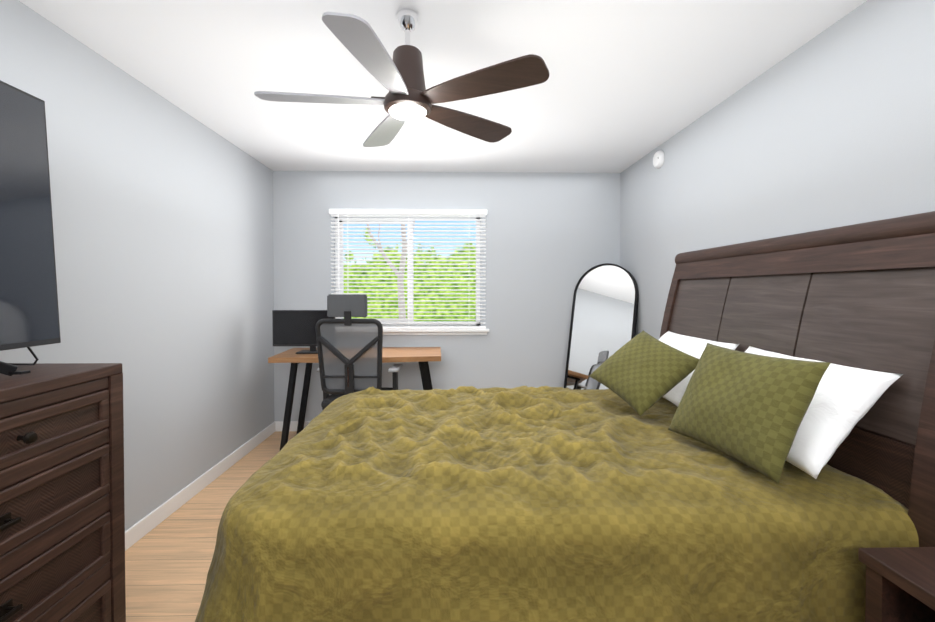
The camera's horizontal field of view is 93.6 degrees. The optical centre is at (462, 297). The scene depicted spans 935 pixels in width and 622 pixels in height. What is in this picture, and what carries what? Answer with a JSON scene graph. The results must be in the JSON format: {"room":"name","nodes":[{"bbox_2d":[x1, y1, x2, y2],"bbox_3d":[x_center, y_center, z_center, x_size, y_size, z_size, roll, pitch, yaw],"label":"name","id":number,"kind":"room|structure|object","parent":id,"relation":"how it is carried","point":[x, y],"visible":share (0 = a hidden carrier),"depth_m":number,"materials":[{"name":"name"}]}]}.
{"room":"bedroom","nodes":[
{"label":"bedroom","id":0,"kind":"room"},
{"bbox_2d":[0,0,274,530],"bbox_3d":[-1.776,0.079,1.532,0.140,2.440,5.440,0,1,-1],"label":"wall","id":1,"kind":"structure","parent":0,"point":[162,212],"depth_m":2.45,"materials":[{"name":"grey paint"}]},
{"bbox_2d":[125,421,275,550],"bbox_3d":[-1.699,1.251,1.551,0.014,0.095,5.160,0,1,-1],"label":"baseboard","id":2,"kind":"structure","parent":1,"relation":"attached to","point":[141,528],"depth_m":2.77,"materials":[{"name":"white wood"}]},
{"bbox_2d":[125,431,296,621],"bbox_3d":[-0.072,1.358,1.590,3.870,0.120,5.760,0,1,-1],"label":"floor","id":3,"kind":"structure","parent":0,"point":[168,560],"depth_m":2.21,"materials":[{"name":"brown wood"}]},
{"bbox_2d":[0,363,125,621],"bbox_3d":[-1.419,0.778,0.800,0.504,1.063,1.540,0,1,-1],"label":"dresser","id":4,"kind":"object","parent":3,"relation":"on","point":[62,532],"visible":1,"depth_m":1.34,"materials":[{"name":"brown wood"}]},
{"bbox_2d":[0,80,60,375],"bbox_3d":[-1.473,-0.215,0.799,0.385,0.916,1.470,0,1,-1],"label":"tv","id":5,"kind":"object","parent":4,"relation":"on","point":[29,313],"visible":1,"depth_m":1.43,"materials":[{"name":"grey plastic"}]},
{"bbox_2d":[268,347,440,449],"bbox_3d":[-0.848,0.865,3.721,1.349,0.805,0.666,0,1,-1],"label":"desk","id":6,"kind":"object","parent":3,"relation":"on","point":[422,356],"visible":0.48,"depth_m":3.52,"materials":[{"name":"brown wood"}]},
{"bbox_2d":[272,310,334,353],"bbox_3d":[-1.311,0.284,3.656,0.512,0.355,0.170,0,1,-1],"label":"monitor","id":7,"kind":"object","parent":6,"relation":"on","point":[293,327],"visible":0.71,"depth_m":3.62,"materials":[{"name":"grey plastic"}]},
{"bbox_2d":[315,294,402,409],"bbox_3d":[-0.804,0.624,3.421,0.648,1.295,0.689,0,1,-1],"label":"office chair","id":8,"kind":"object","parent":3,"relation":"on","point":[349,349],"visible":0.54,"depth_m":3.16,"materials":[{"name":"grey plastic"}]},
{"bbox_2d":[195,211,934,621],"bbox_3d":[0.230,0.572,2.082,2.618,1.712,2.252,0,1,-1],"label":"bed","id":9,"kind":"object","parent":3,"relation":"on","point":[503,505],"visible":0.94,"depth_m":1.34,"materials":[{"name":"green fabric"}]},
{"bbox_2d":[195,386,918,621],"bbox_3d":[0.119,0.979,2.087,2.397,0.898,2.255,0,1,-1],"label":"comforter","id":10,"kind":"object","parent":9,"relation":"on","point":[463,503],"depth_m":1.27,"materials":[{"name":"fabric"}]},
{"bbox_2d":[589,330,698,415],"bbox_3d":[0.908,0.364,2.219,0.430,0.356,0.424,0,1,-1],"label":"pillow","id":11,"kind":"object","parent":9,"relation":"on","point":[642,372],"visible":1,"depth_m":2.12,"materials":[{"name":"green fabric"}]},
{"bbox_2d":[659,331,738,405],"bbox_3d":[1.197,0.383,2.471,0.288,0.323,0.700,0,1,-1],"label":"pillow","id":12,"kind":"object","parent":9,"relation":"on","point":[692,346],"visible":0.23,"depth_m":2.29,"materials":[{"name":"white fabric"}]},
{"bbox_2d":[668,343,830,483],"bbox_3d":[1.007,0.383,1.611,0.222,0.365,0.532,0,1,-11],"label":"pillow","id":13,"kind":"object","parent":9,"relation":"on","point":[749,409],"visible":1,"depth_m":1.49,"materials":[{"name":"green fabric"}]},
{"bbox_2d":[745,346,902,478],"bbox_3d":[1.216,0.394,1.702,0.286,0.324,0.700,0,1,-1],"label":"pillow","id":14,"kind":"object","parent":9,"relation":"on","point":[844,400],"visible":0.29,"depth_m":1.41,"materials":[{"name":"white fabric"}]},
{"bbox_2d":[564,263,638,389],"bbox_3d":[1.214,0.482,3.894,0.600,1.577,0.364,1,1,44],"label":"floor mirror","id":15,"kind":"object","parent":3,"relation":"on","point":[603,323],"visible":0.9,"depth_m":3.93,"materials":[{"name":"black metal"}]},
{"bbox_2d":[858,547,934,621],"bbox_3d":[1.319,0.998,0.917,0.490,0.620,0.584,0,1,-1],"label":"nightstand","id":16,"kind":"object","parent":3,"relation":"on","point":[900,584],"visible":1,"depth_m":1.15,"materials":[{"name":"brown wood"}]},
{"bbox_2d":[19,0,866,172],"bbox_3d":[-0.072,-1.202,1.553,3.870,0.120,5.760,0,1,-1],"label":"ceiling","id":17,"kind":"structure","parent":0,"point":[626,85],"depth_m":2.17,"materials":[{"name":"white paint"}]},
{"bbox_2d":[254,8,548,146],"bbox_3d":[-0.254,-0.941,1.770,1.107,0.408,1.129,0,1,-1],"label":"ceiling fan","id":18,"kind":"object","parent":17,"relation":"hanging from","point":[401,79],"visible":1,"depth_m":1.70,"materials":[{"name":"brown wood"}]},
{"bbox_2d":[273,171,619,420],"bbox_3d":[-0.134,0.040,4.231,3.270,2.440,0.160,0,1,-1],"label":"wall","id":19,"kind":"structure","parent":0,"point":[551,239],"depth_m":4.16,"materials":[{"name":"grey paint"}]},
{"bbox_2d":[276,421,309,431],"bbox_3d":[-0.132,1.213,4.161,3.210,0.095,0.014,0,1,-1],"label":"baseboard","id":20,"kind":"structure","parent":19,"relation":"attached to","point":[279,424],"depth_m":4.12,"materials":[{"name":"white wood"}]},
{"bbox_2d":[335,217,479,325],"bbox_3d":[-0.519,-0.246,4.197,1.382,1.067,0.121,0,1,-1],"label":"window","id":21,"kind":"structure","parent":19,"relation":"in","point":[410,306],"depth_m":4.19,"materials":[{"name":"white plastic"}]},
{"bbox_2d":[329,209,486,328],"bbox_3d":[-0.501,-0.261,4.101,1.466,1.112,0.066,0,1,-1],"label":"window blinds","id":22,"kind":"object","parent":21,"relation":"attached to","point":[338,213],"visible":0.88,"depth_m":4.10,"materials":[{"name":"white plastic"}]},
{"bbox_2d":[383,329,488,334],"bbox_3d":[-0.495,0.327,4.144,1.495,0.057,0.105,0,1,-1],"label":"window sill","id":23,"kind":"structure","parent":19,"relation":"attached to","point":[435,331],"depth_m":4.11,"materials":[{"name":"white wood"}]},
{"bbox_2d":[620,0,934,339],"bbox_3d":[1.633,0.077,1.612,0.140,2.440,5.440,0,1,-1],"label":"wall","id":24,"kind":"structure","parent":0,"point":[832,126],"depth_m":2.00,"materials":[{"name":"grey paint"}]},
{"bbox_2d":[653,150,663,167],"bbox_3d":[1.502,-1.058,3.373,0.036,0.132,0.132,0,1,-1],"label":"smoke detector","id":25,"kind":"object","parent":24,"relation":"attached to","point":[658,159],"visible":1,"depth_m":3.34,"materials":[{"name":"white plastic"}]},
{"label":"outside","id":26,"kind":"structure","parent":0,"visible":0},
{"bbox_2d":[343,221,475,320],"bbox_3d":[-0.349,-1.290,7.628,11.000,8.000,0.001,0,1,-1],"label":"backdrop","id":27,"kind":"structure","parent":26,"point":[420,295],"depth_m":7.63,"materials":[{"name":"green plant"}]},
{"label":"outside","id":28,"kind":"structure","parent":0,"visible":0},
{"bbox_2d":[366,221,414,317],"bbox_3d":[-1.012,-0.217,6.027,0.819,3.903,0.120,0,1,-1],"label":"tree","id":29,"kind":"object","parent":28,"point":[400,295],"depth_m":6.00,"materials":[{"name":"beige plant"}]}
]}

